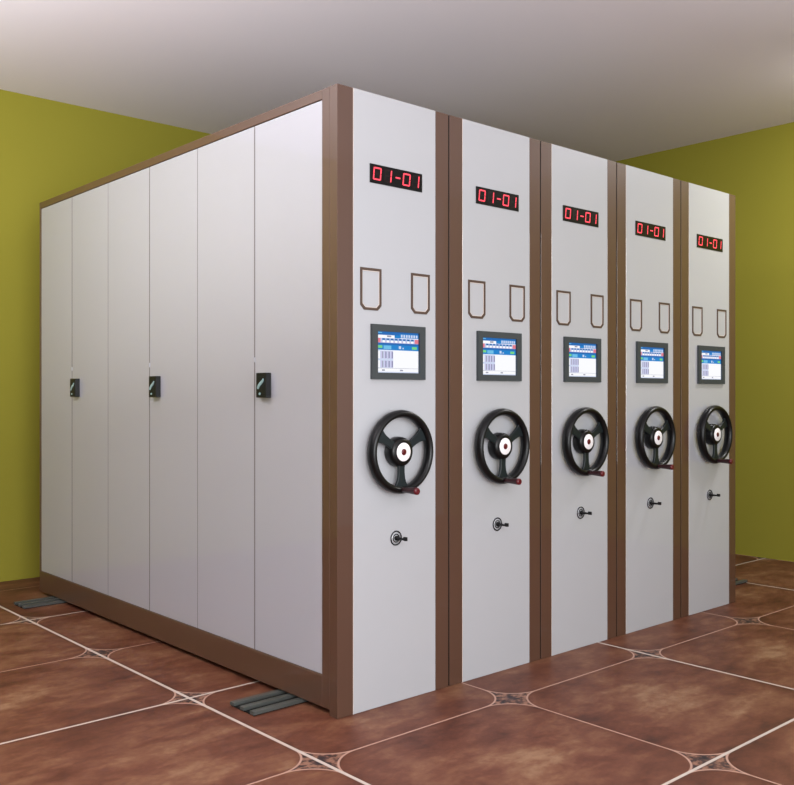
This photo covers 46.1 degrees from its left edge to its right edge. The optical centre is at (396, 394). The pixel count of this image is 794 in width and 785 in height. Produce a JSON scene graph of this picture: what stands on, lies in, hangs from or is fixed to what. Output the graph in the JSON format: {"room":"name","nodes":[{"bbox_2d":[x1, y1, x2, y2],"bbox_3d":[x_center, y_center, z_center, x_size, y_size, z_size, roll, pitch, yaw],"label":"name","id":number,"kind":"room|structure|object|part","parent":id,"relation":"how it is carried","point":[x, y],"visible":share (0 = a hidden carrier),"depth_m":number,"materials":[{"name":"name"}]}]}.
{"room":"archive storage room","nodes":[
{"label":"archive storage room","id":0,"kind":"room"},
{"bbox_2d":[0,89,209,581],"bbox_3d":[-2.318,-0.368,6.071,8.470,3.287,0.120,0,0,-42],"label":"wall","id":1,"kind":"structure","parent":0,"point":[49,149],"depth_m":5.96,"materials":[{"name":"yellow paint"}]},
{"bbox_2d":[0,554,793,784],"bbox_3d":[0.080,1.225,3.302,8.350,0.100,7.205,0,0,-42],"label":"floor","id":2,"kind":"structure","parent":0,"point":[87,697],"depth_m":3.40,"materials":[{"name":"tile"}]},
{"bbox_2d":[14,596,68,608],"bbox_3d":[-0.735,1.167,6.364,3.640,0.016,0.155,0,0,-42],"label":"floor track","id":3,"kind":"object","parent":2,"relation":"on","point":[45,601],"visible":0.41,"depth_m":5.21,"materials":[{"name":"black metal"}]},
{"bbox_3d":[-0.777,1.165,6.412,3.640,0.012,0.027,0,0,-42],"label":"rail","id":4,"kind":"part","parent":3,"relation":"part of","materials":[{"name":"grey metal"}]},
{"bbox_3d":[-0.735,1.165,6.364,3.640,0.012,0.027,0,0,-42],"label":"rail","id":5,"kind":"part","parent":3,"relation":"part of","materials":[{"name":"grey metal"}]},
{"bbox_3d":[-0.735,1.173,6.364,3.632,0.004,0.147,0,0,-42],"label":"plate","id":6,"kind":"part","parent":3,"relation":"part of","materials":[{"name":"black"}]},
{"bbox_3d":[-0.692,1.165,6.316,3.640,0.012,0.027,0,0,-42],"label":"rail","id":7,"kind":"part","parent":3,"relation":"part of","materials":[{"name":"grey metal"}]},
{"bbox_2d":[40,83,448,718],"bbox_3d":[-0.907,0.025,4.552,0.600,2.299,2.968,0,0,-42],"label":"shelving unit","id":8,"kind":"object","parent":3,"relation":"on","point":[244,325],"visible":1,"depth_m":3.75,"materials":[{"name":"brown paint"}]},
{"bbox_3d":[-1.930,-0.027,5.304,0.018,2.118,0.441,0,0,-42],"label":"door","id":9,"kind":"part","parent":8,"relation":"part of","materials":[{"name":"grey paint"}]},
{"bbox_3d":[-1.755,-0.036,5.073,0.030,0.099,0.071,0,0,-42],"label":"door handle","id":10,"kind":"part","parent":8,"relation":"part of","materials":[{"name":"black"}]},
{"bbox_3d":[-1.631,-0.027,4.969,0.018,2.118,0.454,0,0,-42],"label":"door","id":11,"kind":"part","parent":8,"relation":"part of","materials":[{"name":"grey paint"}]},
{"bbox_3d":[-1.327,-0.027,4.630,0.018,2.118,0.454,0,0,-42],"label":"door","id":12,"kind":"part","parent":8,"relation":"part of","materials":[{"name":"grey paint"}]},
{"bbox_3d":[-1.142,-0.036,4.388,0.030,0.099,0.071,0,0,-42],"label":"door handle","id":13,"kind":"part","parent":8,"relation":"part of","materials":[{"name":"black"}]},
{"bbox_3d":[-1.025,-0.027,4.292,0.018,2.118,0.451,0,0,-42],"label":"door","id":14,"kind":"part","parent":8,"relation":"part of","materials":[{"name":"grey paint"}]},
{"bbox_3d":[-1.173,-1.107,4.456,0.022,0.036,2.715,0,0,-42],"label":"rail","id":15,"kind":"part","parent":8,"relation":"part of","materials":[{"name":"metal"}]},
{"bbox_3d":[-1.173,1.093,4.456,0.022,0.118,2.715,0,0,-42],"label":"rail","id":16,"kind":"part","parent":8,"relation":"part of","materials":[{"name":"brown paint"}]},
{"bbox_3d":[-0.722,-0.027,3.954,0.018,2.118,0.455,0,0,-42],"label":"door","id":17,"kind":"part","parent":8,"relation":"part of","materials":[{"name":"grey paint"}]},
{"bbox_3d":[-0.532,-0.036,3.706,0.030,0.099,0.071,0,0,-42],"label":"door handle","id":18,"kind":"part","parent":8,"relation":"part of","materials":[{"name":"black"}]},
{"bbox_3d":[-0.419,-0.027,3.615,0.018,2.118,0.452,0,0,-42],"label":"door","id":19,"kind":"part","parent":8,"relation":"part of","materials":[{"name":"grey paint"}]},
{"bbox_3d":[-0.019,0.025,3.575,0.421,2.299,0.045,0,0,-42],"label":"panel","id":20,"kind":"part","parent":8,"relation":"part of","materials":[{"name":"grey paint"}]},
{"bbox_3d":[0.042,0.359,3.482,0.027,0.027,0.109,0,0,-42],"label":"crank knob","id":21,"kind":"part","parent":8,"relation":"part of","materials":[{"name":"red plastic"}]},
{"bbox_2d":[230,578,747,715],"bbox_3d":[0.780,1.167,4.671,3.640,0.016,0.162,0,0,-42],"label":"floor track","id":22,"kind":"object","parent":2,"relation":"on","point":[270,701],"visible":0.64,"depth_m":3.53,"materials":[{"name":"black metal"}]},
{"bbox_3d":[0.735,1.165,4.721,3.640,0.012,0.027,0,0,-42],"label":"rail","id":23,"kind":"part","parent":22,"relation":"part of","materials":[{"name":"grey metal"}]},
{"bbox_2d":[449,115,540,685],"bbox_3d":[-0.470,0.025,4.943,0.573,2.299,2.968,0,0,-42],"label":"shelving unit","id":24,"kind":"object","parent":22,"relation":"on","point":[495,173],"visible":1,"depth_m":3.91,"materials":[{"name":"brown paint"}]},
{"bbox_3d":[0.469,0.359,3.865,0.027,0.027,0.109,0,0,-42],"label":"crank knob","id":25,"kind":"part","parent":24,"relation":"part of","materials":[{"name":"red plastic"}]},
{"bbox_2d":[541,141,616,658],"bbox_3d":[-0.042,0.025,5.326,0.573,2.299,2.968,0,0,-42],"label":"shelving unit","id":26,"kind":"object","parent":22,"relation":"on","point":[579,189],"visible":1,"depth_m":4.29,"materials":[{"name":"brown paint"}]},
{"bbox_3d":[0.896,0.359,4.247,0.027,0.027,0.109,0,0,-42],"label":"crank knob","id":27,"kind":"part","parent":26,"relation":"part of","materials":[{"name":"red plastic"}]},
{"bbox_2d":[616,162,680,636],"bbox_3d":[0.385,0.025,5.708,0.573,2.299,2.968,0,0,-42],"label":"shelving unit","id":28,"kind":"object","parent":22,"relation":"on","point":[648,203],"visible":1,"depth_m":4.68,"materials":[{"name":"brown paint"}]},
{"bbox_3d":[1.324,0.359,4.630,0.027,0.027,0.109,0,0,-42],"label":"crank knob","id":29,"kind":"part","parent":28,"relation":"part of","materials":[{"name":"red plastic"}]},
{"bbox_2d":[680,180,734,617],"bbox_3d":[0.810,0.025,6.088,0.566,2.299,2.968,0,0,-42],"label":"shelving unit","id":30,"kind":"object","parent":22,"relation":"on","point":[707,214],"visible":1,"depth_m":5.07,"materials":[{"name":"brown paint"}]},
{"bbox_3d":[1.751,0.359,5.012,0.027,0.027,0.109,0,0,-42],"label":"crank knob","id":31,"kind":"part","parent":30,"relation":"part of","materials":[{"name":"red plastic"}]},
{"bbox_2d":[0,0,793,161],"bbox_3d":[0.080,-1.962,3.302,8.350,0.100,7.205,0,0,-42],"label":"ceiling","id":32,"kind":"structure","parent":0,"point":[613,80],"depth_m":5.34,"materials":[{"name":"white paint"}]},
{"bbox_2d":[615,122,793,561],"bbox_3d":[3.236,-0.368,6.126,0.120,3.287,7.205,0,0,-42],"label":"wall","id":33,"kind":"structure","parent":0,"point":[756,167],"depth_m":6.73,"materials":[{"name":"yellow paint"}]}
]}

